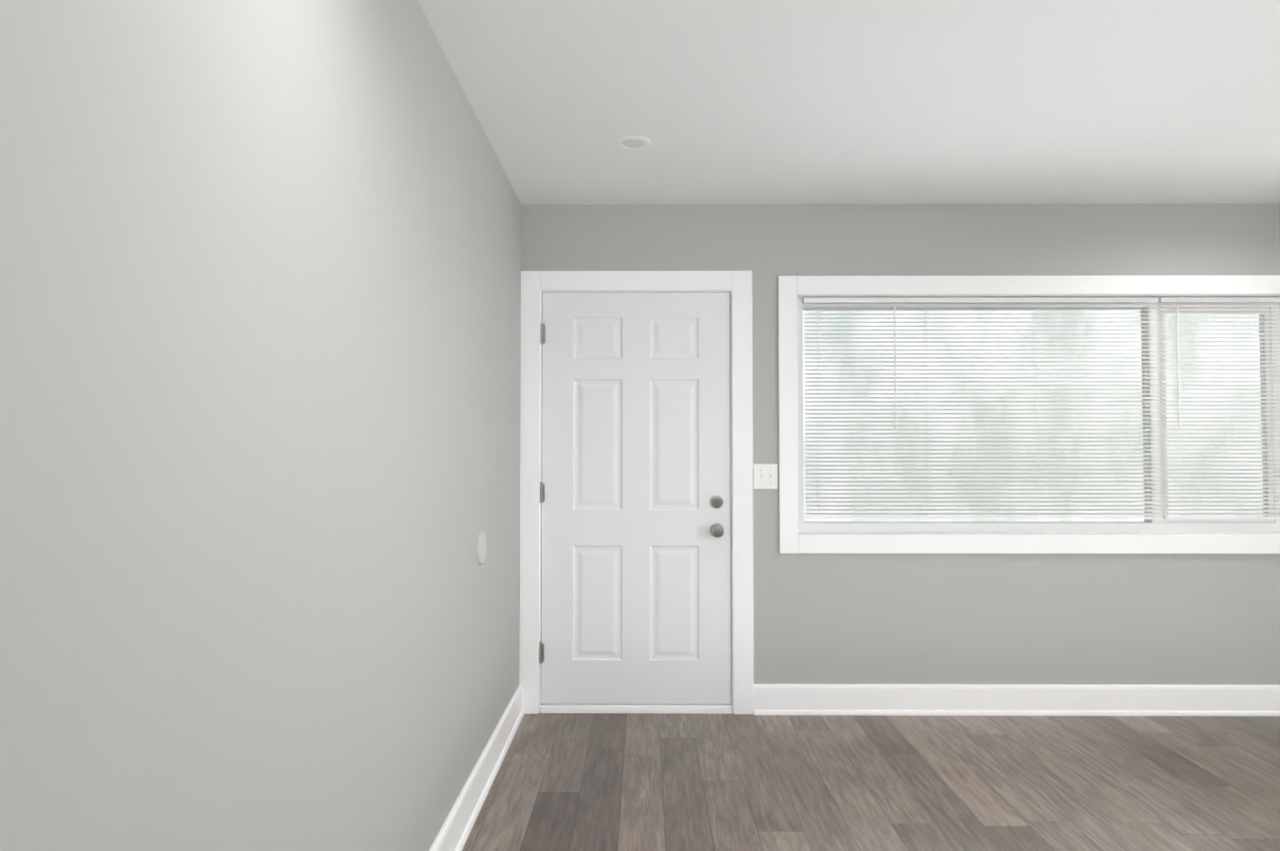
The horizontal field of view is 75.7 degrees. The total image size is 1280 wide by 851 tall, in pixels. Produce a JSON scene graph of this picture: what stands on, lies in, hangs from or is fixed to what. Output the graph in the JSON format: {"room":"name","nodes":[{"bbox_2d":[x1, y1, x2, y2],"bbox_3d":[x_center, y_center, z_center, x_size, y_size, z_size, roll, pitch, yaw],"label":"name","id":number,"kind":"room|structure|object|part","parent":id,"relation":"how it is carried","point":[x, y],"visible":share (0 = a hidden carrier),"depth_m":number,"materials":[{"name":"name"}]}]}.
{"room":"empty living room","nodes":[
{"label":"empty living room","id":0,"kind":"room"},
{"bbox_2d":[0,0,521,850],"bbox_3d":[-0.676,0.055,0.712,0.160,2.440,6.810,0,-2,0],"label":"wall","id":1,"kind":"structure","parent":0,"point":[260,260],"depth_m":1.25,"materials":[{"name":"grey paint"}]},
{"bbox_2d":[429,685,524,850],"bbox_3d":[-0.583,1.204,0.669,0.027,0.140,6.472,0,-2,0],"label":"baseboard","id":2,"kind":"structure","parent":1,"relation":"attached to","point":[454,831],"depth_m":2.90,"materials":[{"name":"white paint"}]},
{"bbox_2d":[477,532,486,565],"bbox_3d":[-0.575,0.448,3.004,0.013,0.120,0.120,0,-2,0],"label":"cover","id":3,"kind":"object","parent":1,"relation":"attached to","point":[482,547],"visible":1,"depth_m":2.97,"materials":[{"name":"grey plastic"}]},
{"bbox_2d":[418,0,1279,205],"bbox_3d":[1.300,-1.215,0.736,4.113,0.100,6.810,0,-2,0],"label":"ceiling","id":4,"kind":"structure","parent":0,"point":[928,102],"depth_m":2.78,"materials":[{"name":"white paint"}]},
{"bbox_2d":[614,135,650,150],"bbox_3d":[-0.027,-1.089,3.178,0.140,0.007,0.140,0,-2,0],"label":"recessed light","id":5,"kind":"object","parent":4,"relation":"in","point":[632,143],"visible":1,"depth_m":3.17,"materials":[{"name":"white paint"}]},
{"bbox_2d":[461,713,1279,850],"bbox_3d":[1.300,1.324,0.662,4.113,0.100,6.810,0,-2,0],"label":"floor","id":6,"kind":"structure","parent":0,"point":[610,782],"depth_m":3.09,"materials":[{"name":"brown wood"}]},
{"bbox_2d":[520,203,1279,685],"bbox_3d":[1.322,0.152,4.023,3.793,2.440,0.160,0,-2,0],"label":"wall","id":7,"kind":"structure","parent":0,"point":[1138,620],"depth_m":3.93,"materials":[{"name":"grey paint"}]},
{"bbox_2d":[538,292,730,704],"bbox_3d":[-0.023,0.341,3.934,0.915,1.968,0.116,0,-2,0],"label":"door","id":8,"kind":"structure","parent":7,"relation":"in","point":[636,479],"depth_m":3.95,"materials":[{"name":"white paint"}]},
{"bbox_3d":[-0.040,0.320,3.913,0.882,1.628,0.072,0,-2,0],"label":"door hardware","id":9,"kind":"part","parent":8,"relation":"part of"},
{"bbox_2d":[539,704,731,714],"bbox_3d":[-0.019,1.353,3.960,0.912,0.036,0.112,0,-2,0],"label":"threshold","id":10,"kind":"object","parent":7,"relation":"attached to","point":[690,709],"visible":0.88,"depth_m":3.91,"materials":[{"name":"white paint"}]},
{"bbox_2d":[518,270,753,714],"bbox_3d":[-0.017,0.314,4.018,1.114,2.116,0.178,0,-2,0],"label":"door frame","id":11,"kind":"structure","parent":7,"relation":"attached to","point":[738,284],"depth_m":3.94,"materials":[{"name":"white paint"}]},
{"bbox_2d":[753,464,777,489],"bbox_3d":[0.602,0.244,3.935,0.115,0.119,0.019,0,-2,0],"label":"switch plate","id":12,"kind":"object","parent":7,"relation":"attached to","point":[765,476],"visible":1,"depth_m":3.94,"materials":[{"name":"white plastic"}]},
{"bbox_2d":[753,684,1279,716],"bbox_3d":[1.879,1.299,3.892,2.678,0.140,0.027,0,-2,0],"label":"baseboard","id":13,"kind":"structure","parent":7,"relation":"attached to","point":[1013,700],"depth_m":3.89,"materials":[{"name":"white paint"}]},
{"bbox_2d":[778,275,1279,554],"bbox_3d":[1.941,-0.056,3.936,2.552,1.330,0.018,0,-2,0],"label":"window frame","id":14,"kind":"structure","parent":7,"relation":"in","point":[792,540],"depth_m":3.94,"materials":[{"name":"white paint"}]},
{"bbox_2d":[802,297,1162,519],"bbox_3d":[1.661,-0.086,4.001,1.722,1.078,0.040,0,-2,0],"label":"window blind","id":15,"kind":"object","parent":14,"relation":"attached to","point":[1035,300],"visible":0.94,"depth_m":4.00,"materials":[{"name":"white plastic"}]},
{"bbox_2d":[1158,297,1279,519],"bbox_3d":[2.830,-0.086,3.993,0.587,1.078,0.040,0,-2,0],"label":"window blind","id":16,"kind":"object","parent":14,"relation":"attached to","point":[1175,300],"visible":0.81,"depth_m":3.99,"materials":[{"name":"white plastic"}]},
{"bbox_2d":[797,294,1279,534],"bbox_3d":[1.950,-0.054,3.990,2.414,1.174,0.090,0,-2,0],"label":"liner","id":17,"kind":"object","parent":7,"relation":"in","point":[1019,296],"visible":0.41,"depth_m":3.98,"materials":[{"name":"white paint"}]},
{"bbox_2d":[797,298,1279,532],"bbox_3d":[1.951,-0.052,4.069,2.388,1.148,0.064,0,-2,0],"label":"window unit","id":18,"kind":"structure","parent":7,"relation":"in","point":[1208,525],"depth_m":4.05,"materials":[{"name":"white plastic"}]},
{"label":"outside","id":19,"kind":"structure","parent":0,"visible":0},
{"bbox_2d":[797,298,1277,533],"bbox_3d":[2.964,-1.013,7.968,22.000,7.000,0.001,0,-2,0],"label":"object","id":20,"kind":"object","parent":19,"point":[1007,368],"depth_m":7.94,"materials":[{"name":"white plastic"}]}
]}

